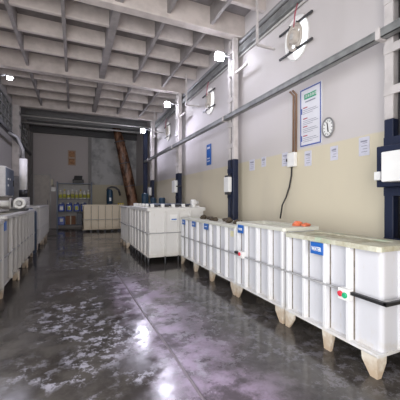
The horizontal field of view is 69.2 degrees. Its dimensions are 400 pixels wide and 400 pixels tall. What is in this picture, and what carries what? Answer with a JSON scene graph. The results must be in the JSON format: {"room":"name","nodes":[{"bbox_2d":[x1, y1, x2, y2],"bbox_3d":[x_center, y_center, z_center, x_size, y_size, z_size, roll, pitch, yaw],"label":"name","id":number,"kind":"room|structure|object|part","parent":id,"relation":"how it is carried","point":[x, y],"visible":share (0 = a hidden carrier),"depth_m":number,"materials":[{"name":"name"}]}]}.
{"room":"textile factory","nodes":[
{"label":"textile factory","id":0,"kind":"room"},
{"bbox_2d":[0,74,29,209],"bbox_3d":[-6.824,-1.425,9.683,0.200,6.150,15.200,0,0,-23],"label":"wall","id":1,"kind":"structure","parent":0,"point":[5,139],"depth_m":10.94,"materials":[{"name":"paint"}]},
{"bbox_2d":[0,88,12,130],"bbox_3d":[-6.884,-3.150,10.147,0.060,1.160,2.960,0,0,-23],"label":"window","id":2,"kind":"structure","parent":1,"relation":"in","point":[6,115],"depth_m":10.40,"materials":[{"name":"grey glass"}]},
{"bbox_2d":[0,166,13,196],"bbox_3d":[-6.267,-0.570,9.243,0.430,0.920,1.250,0,0,-23],"label":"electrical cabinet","id":3,"kind":"object","parent":1,"relation":"attached to","point":[6,174],"visible":1,"depth_m":8.79,"materials":[{"name":"grey metal"}]},
{"bbox_3d":[-6.107,-0.570,9.318,0.025,0.840,1.160,0,0,-23],"label":"door","id":4,"kind":"part","parent":3,"relation":"part of","materials":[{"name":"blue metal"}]},
{"bbox_2d":[21,120,27,148],"bbox_3d":[-8.518,-3.150,13.908,0.060,1.160,3.360,0,0,-23],"label":"window","id":5,"kind":"structure","parent":1,"relation":"in","point":[24,131],"depth_m":14.57,"materials":[{"name":"grey metal"}]},
{"bbox_2d":[29,131,32,204],"bbox_3d":[-9.556,-1.100,16.422,0.160,5.500,0.240,0,0,-23],"label":"trim","id":6,"kind":"structure","parent":1,"relation":"attached to","point":[30,133],"depth_m":16.32,"materials":[{"name":"black metal"}]},
{"bbox_2d":[22,121,142,133],"bbox_3d":[-5.725,-3.710,14.958,6.000,0.086,0.090,0,0,-23],"label":"pipe","id":7,"kind":"object","parent":1,"relation":"attached to","point":[22,121],"visible":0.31,"depth_m":14.74,"materials":[{"name":"grey metal"}]},
{"bbox_2d":[21,114,149,128],"bbox_3d":[-5.127,-3.650,13.582,6.000,0.067,0.070,0,0,-23],"label":"pipe","id":8,"kind":"object","parent":1,"relation":"attached to","point":[21,114],"visible":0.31,"depth_m":13.43,"materials":[{"name":"grey metal"}]},
{"bbox_2d":[30,124,135,227],"bbox_3d":[-6.960,-1.425,17.801,6.420,6.150,0.200,0,0,-23],"label":"wall","id":9,"kind":"structure","parent":0,"point":[50,151],"depth_m":17.62,"materials":[{"name":"paint"}]},
{"bbox_2d":[33,174,50,227],"bbox_3d":[-9.101,0.080,16.705,0.900,3.140,0.095,0,0,-23],"label":"door","id":10,"kind":"structure","parent":9,"relation":"in","point":[41,182],"depth_m":16.71,"materials":[{"name":"grey metal"}]},
{"bbox_2d":[68,150,75,165],"bbox_3d":[-7.676,-2.520,17.365,0.440,0.900,0.022,0,0,-23],"label":"poster","id":11,"kind":"object","parent":9,"relation":"attached to","point":[71,153],"visible":1,"depth_m":17.37,"materials":[{"name":"orange paper"}]},
{"bbox_2d":[69,151,74,164],"bbox_3d":[-7.673,-2.520,17.358,0.320,0.780,0.007,0,0,-23],"label":"print","id":12,"kind":"object","parent":11,"relation":"attached to","point":[71,153],"depth_m":17.36},
{"bbox_2d":[29,125,136,140],"bbox_3d":[-6.860,-4.040,17.572,6.020,0.380,0.260,0,0,-23],"label":"trim","id":13,"kind":"structure","parent":9,"relation":"attached to","point":[33,128],"depth_m":17.31,"materials":[{"name":"metal"}]},
{"bbox_2d":[88,137,91,204],"bbox_3d":[-6.721,-1.100,17.703,0.180,5.500,0.150,0,0,-23],"label":"trim","id":14,"kind":"structure","parent":9,"relation":"attached to","point":[89,138],"depth_m":17.62,"materials":[{"name":"grey metal"}]},
{"bbox_2d":[0,0,265,133],"bbox_3d":[-2.776,-4.175,8.171,6.420,0.650,21.200,0,0,-23],"label":"ceiling","id":15,"kind":"structure","parent":0,"point":[104,61],"depth_m":8.12,"materials":[{"name":"concrete"}]},
{"bbox_2d":[0,227,399,399],"bbox_3d":[-1.800,1.750,5.923,6.620,0.200,26.300,0,0,-23],"label":"floor","id":16,"kind":"structure","parent":0,"point":[71,329],"depth_m":3.43,"materials":[{"name":"concrete"}]},
{"bbox_2d":[0,220,3,290],"bbox_3d":[-3.300,0.985,3.873,0.910,1.330,1.410,0,0,-23],"label":"tank","id":17,"kind":"object","parent":16,"relation":"on","point":[1,221],"visible":1,"depth_m":4.60,"materials":[{"name":"white plastic"}]},
{"bbox_2d":[12,104,20,200],"bbox_3d":[-7.519,-1.100,11.888,0.262,5.500,0.400,0,0,-23],"label":"steel column","id":18,"kind":"structure","parent":16,"relation":"on","point":[16,110],"depth_m":11.71,"materials":[{"name":"grey metal"}]},
{"bbox_2d":[0,209,35,298],"bbox_3d":[-4.425,0.960,6.464,0.910,1.380,4.060,0,0,-23],"label":"tank","id":19,"kind":"object","parent":16,"relation":"on","point":[19,232],"visible":0.95,"depth_m":6.00,"materials":[{"name":"white plastic"}]},
{"bbox_2d":[0,198,28,210],"bbox_3d":[-4.838,0.105,7.024,1.124,0.320,0.760,0,0,-23],"label":"blower","id":20,"kind":"object","parent":19,"relation":"on","point":[20,204],"visible":1,"depth_m":6.96,"materials":[{"name":"white plastic"}]},
{"bbox_3d":[-4.453,0.080,7.213,0.267,0.270,0.460,0,0,-23],"label":"motor","id":21,"kind":"part","parent":20,"relation":"part of","materials":[{"name":"grey metal"}]},
{"bbox_3d":[-4.450,1.438,6.489,0.848,0.028,3.970,0,0,-23],"label":"plate","id":22,"kind":"part","parent":19,"relation":"part of","materials":[{"name":"white plastic"}]},
{"bbox_2d":[8,205,48,249],"bbox_3d":[-6.428,0.930,11.072,0.910,1.440,3.810,0,0,-23],"label":"tank","id":23,"kind":"object","parent":16,"relation":"on","point":[42,211],"visible":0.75,"depth_m":10.57,"materials":[{"name":"white plastic"}]},
{"bbox_2d":[7,131,29,205],"bbox_3d":[-5.944,-1.011,9.498,0.613,2.442,0.280,0,0,-23],"label":"vent stack","id":24,"kind":"object","parent":23,"relation":"on","point":[23,192],"visible":0.89,"depth_m":9.46,"materials":[{"name":"grey metal"}]},
{"bbox_2d":[29,208,36,253],"bbox_3d":[-5.251,0.950,8.949,0.380,1.400,0.376,0,0,-23],"label":"drum","id":25,"kind":"object","parent":16,"relation":"on","point":[35,212],"visible":0.31,"depth_m":8.93,"materials":[{"name":"plastic"}]},
{"bbox_2d":[56,181,91,228],"bbox_3d":[-7.385,0.300,17.098,1.900,2.700,0.610,0,0,-23],"label":"shelf rack","id":26,"kind":"object","parent":16,"relation":"on","point":[59,186],"visible":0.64,"depth_m":17.20,"materials":[{"name":"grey metal"}]},
{"bbox_3d":[-8.120,0.300,16.479,0.060,2.700,0.060,0,0,-23],"label":"post","id":27,"kind":"part","parent":26,"relation":"part of","materials":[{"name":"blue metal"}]},
{"bbox_2d":[58,216,64,224],"bbox_3d":[-8.003,1.180,16.764,0.340,0.500,0.350,0,0,-23],"label":"can","id":28,"kind":"object","parent":26,"relation":"on","point":[61,220],"visible":1,"depth_m":16.61,"materials":[{"name":"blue plastic"}]},
{"bbox_2d":[58,203,64,211],"bbox_3d":[-7.998,0.406,16.755,0.322,0.527,0.332,0,0,-23],"label":"jug","id":29,"kind":"object","parent":26,"relation":"on","point":[61,207],"visible":1,"depth_m":16.61,"materials":[{"name":"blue plastic"}]},
{"bbox_2d":[66,203,71,211],"bbox_3d":[-7.631,0.406,16.914,0.322,0.527,0.332,0,0,-23],"label":"jug","id":30,"kind":"object","parent":26,"relation":"on","point":[68,205],"visible":0.98,"depth_m":16.77,"materials":[{"name":"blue plastic"}]},
{"bbox_2d":[66,216,74,224],"bbox_3d":[-7.565,1.177,16.960,0.520,0.505,0.360,0,0,-23],"label":"cardboard box","id":31,"kind":"object","parent":26,"relation":"on","point":[70,220],"visible":0.97,"depth_m":16.79,"materials":[{"name":"brown cardboard"}]},
{"bbox_3d":[-7.503,0.240,17.369,1.780,2.420,0.020,0,0,-23],"label":"panel","id":32,"kind":"part","parent":26,"relation":"part of","materials":[{"name":"grey metal"}]},
{"bbox_3d":[-7.383,-0.955,17.094,1.840,0.030,0.560,0,0,-23],"label":"shelf","id":33,"kind":"part","parent":26,"relation":"part of","materials":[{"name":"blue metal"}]},
{"bbox_2d":[74,202,79,210],"bbox_3d":[-7.265,0.406,17.073,0.322,0.527,0.332,0,0,-23],"label":"jug","id":34,"kind":"object","parent":26,"relation":"on","point":[76,206],"visible":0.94,"depth_m":16.94,"materials":[{"name":"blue plastic"}]},
{"bbox_2d":[73,176,83,182],"bbox_3d":[-7.224,-1.210,17.179,0.600,0.480,0.470,0,0,-23],"label":"printer","id":35,"kind":"object","parent":26,"relation":"on","point":[77,179],"visible":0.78,"depth_m":17.04,"materials":[{"name":"black plastic"}]},
{"bbox_2d":[77,212,81,223],"bbox_3d":[-7.125,1.070,17.151,0.300,0.720,0.340,0,0,-23],"label":"can","id":36,"kind":"object","parent":26,"relation":"on","point":[79,215],"visible":0.93,"depth_m":16.99,"materials":[{"name":"blue paint"}]},
{"bbox_2d":[82,204,123,231],"bbox_3d":[-5.283,0.950,15.786,2.106,1.400,1.262,0,0,-23],"label":"tank","id":37,"kind":"object","parent":16,"relation":"on","point":[97,217],"visible":0.91,"depth_m":15.22,"materials":[{"name":"beige plastic"}]},
{"bbox_2d":[106,186,120,204],"bbox_3d":[-4.717,-0.258,15.903,0.808,1.017,0.870,0,0,-23],"label":"pump","id":38,"kind":"object","parent":37,"relation":"on","point":[109,193],"visible":1,"depth_m":15.84,"materials":[{"name":"blue plastic"}]},
{"bbox_2d":[112,128,137,205],"bbox_3d":[-4.441,-1.348,17.369,1.563,6.015,0.680,0,0,-23],"label":"duct","id":39,"kind":"object","parent":16,"relation":"on","point":[124,162],"visible":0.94,"depth_m":17.12,"materials":[{"name":"metal"}]},
{"bbox_2d":[120,206,129,247],"bbox_3d":[-2.062,0.940,10.898,1.640,1.420,1.610,0,0,-23],"label":"tank","id":40,"kind":"object","parent":16,"relation":"on","point":[125,210],"visible":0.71,"depth_m":10.36,"materials":[{"name":"white plastic"}]},
{"bbox_2d":[143,128,147,192],"bbox_3d":[-2.860,-1.050,15.177,0.190,5.400,0.220,0,0,-23],"label":"steel column","id":41,"kind":"structure","parent":16,"relation":"on","point":[145,135],"depth_m":15.09,"materials":[{"name":"metal"}]},
{"bbox_2d":[142,193,148,202],"bbox_3d":[-2.475,0.675,13.099,0.336,1.950,0.336,0,0,-23],"label":"drum","id":42,"kind":"object","parent":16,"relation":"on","point":[145,196],"visible":0.27,"depth_m":12.96,"materials":[{"name":"blue plastic"}]},
{"bbox_2d":[150,121,155,198],"bbox_3d":[-2.249,-1.100,13.982,0.142,5.500,0.800,0,0,-23],"label":"steel column","id":43,"kind":"structure","parent":16,"relation":"on","point":[152,136],"depth_m":14.07,"materials":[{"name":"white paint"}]},
{"bbox_2d":[114,268,204,399],"bbox_3d":[-0.686,1.650,3.954,0.047,0.028,6.601,0,0,-24],"label":"trim","id":44,"kind":"structure","parent":16,"relation":"on","point":[143,312],"depth_m":3.19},
{"bbox_2d":[159,198,164,202],"bbox_3d":[-1.605,0.775,12.277,0.294,1.750,0.294,0,0,-23],"label":"drum","id":45,"kind":"object","parent":16,"relation":"on","point":[161,200],"visible":0.11,"depth_m":12.16,"materials":[{"name":"blue plastic"}]},
{"bbox_2d":[130,203,204,264],"bbox_3d":[-1.080,0.877,8.791,1.642,1.545,2.546,0,0,-23],"label":"tank","id":46,"kind":"object","parent":16,"relation":"on","point":[155,228],"visible":0.91,"depth_m":7.64,"materials":[{"name":"white plastic"}]},
{"bbox_3d":[-1.097,1.458,8.807,1.586,0.028,2.490,0,0,-23],"label":"plate","id":47,"kind":"part","parent":46,"relation":"part of","materials":[{"name":"white plastic"}]},
{"bbox_2d":[190,200,198,206],"bbox_3d":[-0.157,0.092,8.229,0.230,0.212,0.220,0,0,-23],"label":"pump","id":48,"kind":"object","parent":46,"relation":"on","point":[195,202],"visible":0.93,"depth_m":8.15,"materials":[{"name":"white plastic"}]},
{"bbox_2d":[175,93,184,203],"bbox_3d":[-0.689,-1.100,10.391,0.142,5.500,0.810,0,0,-23],"label":"steel column","id":49,"kind":"structure","parent":16,"relation":"on","point":[179,114],"depth_m":10.47,"materials":[{"name":"white metal"}]},
{"bbox_2d":[164,101,177,107],"bbox_3d":[-1.045,-3.419,10.441,0.505,0.217,0.215,0,0,-23],"label":"floodlight","id":50,"kind":"object","parent":49,"relation":"attached to","point":[167,103],"visible":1,"depth_m":10.30,"materials":[{"name":"grey metal"}]},
{"bbox_2d":[172,180,181,192],"bbox_3d":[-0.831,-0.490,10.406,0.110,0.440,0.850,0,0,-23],"label":"meter box","id":51,"kind":"object","parent":49,"relation":"attached to","point":[175,186],"visible":1,"depth_m":10.48,"materials":[{"name":"white plastic"}]},
{"bbox_2d":[180,217,236,295],"bbox_3d":[0.344,1.048,6.391,0.660,1.205,2.793,0,0,-23],"label":"tank","id":52,"kind":"object","parent":16,"relation":"on","point":[210,245],"visible":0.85,"depth_m":5.95,"materials":[{"name":"white plastic"}]},
{"bbox_3d":[0.332,1.438,6.386,0.598,0.028,2.770,0,0,-23],"label":"plate","id":53,"kind":"part","parent":52,"relation":"part of","materials":[{"name":"white plastic"}]},
{"bbox_2d":[227,37,247,219],"bbox_3d":[0.885,-1.100,6.768,0.142,5.500,0.770,0,0,-23],"label":"steel column","id":54,"kind":"structure","parent":16,"relation":"on","point":[233,70],"depth_m":6.87,"materials":[{"name":"white metal"}]},
{"bbox_2d":[214,50,232,60],"bbox_3d":[0.554,-3.319,6.774,0.495,0.217,0.215,0,0,-23],"label":"floodlight","id":55,"kind":"object","parent":54,"relation":"attached to","point":[219,55],"visible":1,"depth_m":6.63,"materials":[{"name":"grey metal"}]},
{"bbox_2d":[224,175,231,194],"bbox_3d":[0.667,-0.360,6.984,0.090,0.460,0.240,0,0,-23],"label":"meter box","id":56,"kind":"object","parent":54,"relation":"attached to","point":[227,179],"visible":1,"depth_m":6.90,"materials":[{"name":"white plastic"}]},
{"bbox_3d":[0.942,-3.010,6.640,0.040,0.060,0.490,0,0,-23],"label":"arm","id":57,"kind":"part","parent":54,"relation":"part of"},
{"bbox_2d":[234,221,318,323],"bbox_3d":[1.120,1.010,4.526,0.722,1.280,1.253,0,0,-23],"label":"tank","id":58,"kind":"object","parent":16,"relation":"on","point":[261,245],"visible":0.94,"depth_m":4.35,"materials":[{"name":"white plastic"}]},
{"bbox_3d":[0.675,0.482,4.829,0.012,0.135,0.170,0,0,-23],"label":"sign plate","id":59,"kind":"part","parent":58,"relation":"part of","materials":[{"name":"blue plastic"}]},
{"bbox_3d":[1.137,1.438,4.533,0.598,0.028,1.230,0,0,-23],"label":"plate","id":60,"kind":"part","parent":58,"relation":"part of","materials":[{"name":"white plastic"}]},
{"bbox_2d":[292,221,302,225],"bbox_3d":[1.394,0.343,4.163,0.131,0.086,0.127,0,0,-43],"label":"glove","id":61,"kind":"object","parent":58,"relation":"on","point":[296,223],"visible":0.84,"depth_m":4.12,"materials":[{"name":"orange rubber"}]},
{"bbox_2d":[301,223,310,226],"bbox_3d":[1.482,0.349,4.064,0.131,0.067,0.118,0,0,-23],"label":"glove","id":62,"kind":"object","parent":58,"relation":"on","point":[303,224],"visible":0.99,"depth_m":4.03,"materials":[{"name":"orange rubber"}]},
{"bbox_2d":[284,231,399,379],"bbox_3d":[1.649,1.040,3.309,0.722,1.220,1.387,0,0,-23],"label":"tank","id":63,"kind":"object","parent":16,"relation":"on","point":[346,286],"visible":1,"depth_m":2.96,"materials":[{"name":"white plastic"}]},
{"bbox_3d":[1.334,0.552,3.314,0.012,0.135,0.185,0,0,-23],"label":"sign plate","id":64,"kind":"part","parent":63,"relation":"part of","materials":[{"name":"blue plastic"}]},
{"bbox_3d":[1.649,1.438,3.355,0.598,0.028,1.280,0,0,-23],"label":"plate","id":65,"kind":"part","parent":63,"relation":"part of","materials":[{"name":"white plastic"}]},
{"bbox_3d":[1.668,0.452,3.363,0.438,0.020,1.198,0,0,-23],"label":"lid","id":66,"kind":"part","parent":63,"relation":"part of","materials":[{"name":"beige plastic"}]},
{"bbox_2d":[384,0,399,239],"bbox_3d":[2.463,-1.100,3.136,0.142,5.500,0.890,0,0,-23],"label":"steel column","id":67,"kind":"structure","parent":16,"relation":"on","point":[391,7],"depth_m":3.45,"materials":[{"name":"metal"}]},
{"bbox_2d":[144,18,399,162],"bbox_3d":[0.074,-1.980,8.318,0.135,0.140,14.800,0,0,-23],"label":"cable tray","id":68,"kind":"object","parent":67,"relation":"attached to","point":[380,35],"visible":1,"depth_m":4.47,"materials":[{"name":"grey metal"}]},
{"bbox_2d":[374,143,399,187],"bbox_3d":[2.219,-0.465,3.139,0.331,0.630,0.670,0,0,-23],"label":"control box","id":69,"kind":"object","parent":67,"relation":"attached to","point":[387,174],"visible":1,"depth_m":3.18,"materials":[{"name":"blue paint"}]},
{"bbox_2d":[374,171,380,180],"bbox_3d":[2.091,-0.280,3.394,0.060,0.100,0.080,0,0,-23],"label":"socket","id":70,"kind":"object","parent":69,"relation":"attached to","point":[377,175],"depth_m":3.38,"materials":[{"name":"white plastic"}]},
{"bbox_3d":[2.185,-0.365,3.026,0.180,0.330,0.490,0,0,-23],"label":"white panel","id":71,"kind":"part","parent":69,"relation":"part of","materials":[{"name":"plastic"}]},
{"bbox_3d":[-5.965,-1.100,8.311,0.262,5.500,0.400,0,0,-23],"label":"steel column","id":72,"kind":"structure","parent":16,"relation":"on","visible":0},
{"bbox_2d":[0,73,13,79],"bbox_3d":[-5.666,-3.583,8.441,0.426,0.168,0.200,0,0,-23],"label":"floodlight","id":73,"kind":"object","parent":72,"relation":"attached to","point":[9,76],"visible":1,"depth_m":8.42,"materials":[{"name":"grey metal"}]},
{"bbox_2d":[0,119,31,154],"bbox_3d":[-5.940,-2.265,8.704,0.100,0.110,12.300,0,0,-23],"label":"cable tray","id":74,"kind":"object","parent":72,"relation":"attached to","point":[3,126],"visible":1,"depth_m":9.85,"materials":[{"name":"metal"}]},
{"bbox_2d":[136,0,384,237],"bbox_3d":[0.058,-1.425,9.402,0.160,6.150,21.200,0,0,-23],"label":"wall","id":75,"kind":"structure","parent":0,"point":[342,195],"depth_m":5.38,"materials":[{"name":"paint"}]},
{"bbox_2d":[154,109,163,132],"bbox_3d":[-1.853,-3.540,13.042,0.435,1.020,0.040,0,0,-23],"label":"hanger","id":76,"kind":"object","parent":75,"relation":"attached to","point":[154,109],"visible":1,"depth_m":12.94,"materials":[{"name":"grey metal"}]},
{"bbox_2d":[164,119,170,140],"bbox_3d":[-1.439,-2.997,12.459,0.170,0.912,0.851,0,0,-23],"label":"exhaust fan","id":77,"kind":"object","parent":75,"relation":"attached to","point":[166,127],"visible":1,"depth_m":12.36,"materials":[{"name":"white paint"}]},
{"bbox_2d":[185,73,197,106],"bbox_3d":[-0.259,-3.540,9.373,0.435,1.020,0.040,0,0,-23],"label":"hanger","id":78,"kind":"object","parent":75,"relation":"attached to","point":[186,104],"visible":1,"depth_m":9.30,"materials":[{"name":"grey metal"}]},
{"bbox_3d":[-0.440,-3.550,9.294,0.040,1.000,0.040,0,0,-23],"label":"rod","id":79,"kind":"part","parent":78,"relation":"part of","materials":[{"name":"grey metal"}]},
{"bbox_2d":[202,82,214,114],"bbox_3d":[0.227,-2.997,8.625,0.170,0.912,0.851,0,0,-23],"label":"exhaust fan","id":80,"kind":"object","parent":75,"relation":"attached to","point":[208,99],"visible":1,"depth_m":8.55,"materials":[{"name":"white paint"}]},
{"bbox_3d":[0.245,-2.950,8.633,0.130,0.260,0.198,0,0,-23],"label":"motor","id":81,"kind":"part","parent":80,"relation":"part of","materials":[{"name":"beige metal"}]},
{"bbox_2d":[207,144,210,164],"bbox_3d":[0.263,-1.360,8.695,0.023,0.620,0.300,0,0,-23],"label":"notice","id":82,"kind":"object","parent":75,"relation":"attached to","point":[208,145],"visible":1,"depth_m":8.63,"materials":[{"name":"paper"}]},
{"bbox_2d":[148,0,306,135],"bbox_3d":[-0.040,-3.629,9.251,0.100,0.378,15.000,0,0,-23],"label":"cable tray","id":83,"kind":"object","parent":75,"relation":"attached to","point":[279,13],"visible":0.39,"depth_m":6.68,"materials":[{"name":"grey metal"}]},
{"bbox_2d":[249,159,254,170],"bbox_3d":[1.182,-0.795,6.598,0.011,0.250,0.200,0,0,-23],"label":"notice sheet","id":84,"kind":"object","parent":75,"relation":"attached to","point":[251,162],"visible":1,"depth_m":6.59,"materials":[{"name":"paper"}]},
{"bbox_2d":[261,156,265,166],"bbox_3d":[1.358,-0.815,6.194,0.011,0.210,0.160,0,0,-23],"label":"notice sheet","id":85,"kind":"object","parent":75,"relation":"attached to","point":[263,159],"visible":1,"depth_m":6.19,"materials":[{"name":"paper"}]},
{"bbox_2d":[256,0,274,50],"bbox_3d":[1.303,-3.540,5.778,0.435,1.020,0.040,0,0,-23],"label":"hanger","id":86,"kind":"object","parent":75,"relation":"attached to","point":[257,1],"visible":1,"depth_m":5.69,"materials":[{"name":"white metal"}]},
{"bbox_3d":[1.122,-3.550,5.699,0.040,1.000,0.040,0,0,-23],"label":"rod","id":87,"kind":"part","parent":86,"relation":"part of","materials":[{"name":"white metal"}]},
{"bbox_2d":[282,152,287,166],"bbox_3d":[1.631,-0.780,5.566,0.011,0.260,0.170,0,0,-23],"label":"notice sheet","id":88,"kind":"object","parent":75,"relation":"attached to","point":[284,155],"visible":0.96,"depth_m":5.58,"materials":[{"name":"paper"}]},
{"bbox_2d":[280,90,296,218],"bbox_3d":[1.639,-0.816,5.371,0.154,2.337,0.342,0,0,-23],"label":"switch box","id":89,"kind":"object","parent":75,"relation":"attached to","point":[291,160],"visible":1,"depth_m":5.30,"materials":[{"name":"white plastic"}]},
{"bbox_3d":[1.617,-0.134,5.438,0.246,0.973,0.061,0,0,37],"label":"cord","id":90,"kind":"part","parent":89,"relation":"part of","materials":[{"name":"black rubber"}]},
{"bbox_2d":[279,3,312,61],"bbox_3d":[1.693,-2.997,5.250,0.170,0.912,0.851,0,0,-23],"label":"exhaust fan","id":91,"kind":"object","parent":75,"relation":"attached to","point":[293,36],"visible":1,"depth_m":5.19,"materials":[{"name":"white paint"}]},
{"bbox_3d":[1.712,-2.950,5.258,0.130,0.260,0.198,0,0,-23],"label":"motor","id":92,"kind":"part","parent":91,"relation":"part of","materials":[{"name":"beige metal"}]},
{"bbox_3d":[1.680,-3.260,5.117,0.044,0.386,0.096,0,0,-38],"label":"cord","id":93,"kind":"part","parent":91,"relation":"part of","materials":[{"name":"red plastic"}]},
{"bbox_2d":[304,150,311,165],"bbox_3d":[1.868,-0.720,5.020,0.011,0.260,0.160,0,0,-23],"label":"notice sheet","id":94,"kind":"object","parent":75,"relation":"attached to","point":[307,154],"visible":1,"depth_m":5.01,"materials":[{"name":"paper"}]},
{"bbox_2d":[300,80,321,147],"bbox_3d":[1.887,-1.440,4.958,0.023,1.020,0.490,0,0,-23],"label":"poster","id":95,"kind":"object","parent":75,"relation":"attached to","point":[311,96],"visible":1,"depth_m":4.93,"materials":[{"name":"white paper"}]},
{"bbox_2d":[321,117,333,137],"bbox_3d":[2.030,-1.150,4.600,0.040,0.325,0.240,0,0,-23],"label":"wall clock","id":96,"kind":"object","parent":75,"relation":"attached to","point":[327,128],"visible":1,"depth_m":4.59,"materials":[{"name":"white plastic"}]},
{"bbox_2d":[330,145,337,160],"bbox_3d":[2.087,-0.730,4.516,0.011,0.220,0.140,0,0,-23],"label":"notice sheet","id":97,"kind":"object","parent":75,"relation":"attached to","point":[334,149],"visible":1,"depth_m":4.51,"materials":[{"name":"paper"}]},
{"bbox_2d":[359,136,369,155],"bbox_3d":[2.290,-0.750,4.048,0.011,0.260,0.160,0,0,-23],"label":"notice sheet","id":98,"kind":"object","parent":75,"relation":"attached to","point":[364,142],"visible":1,"depth_m":4.04,"materials":[{"name":"paper"}]}
]}

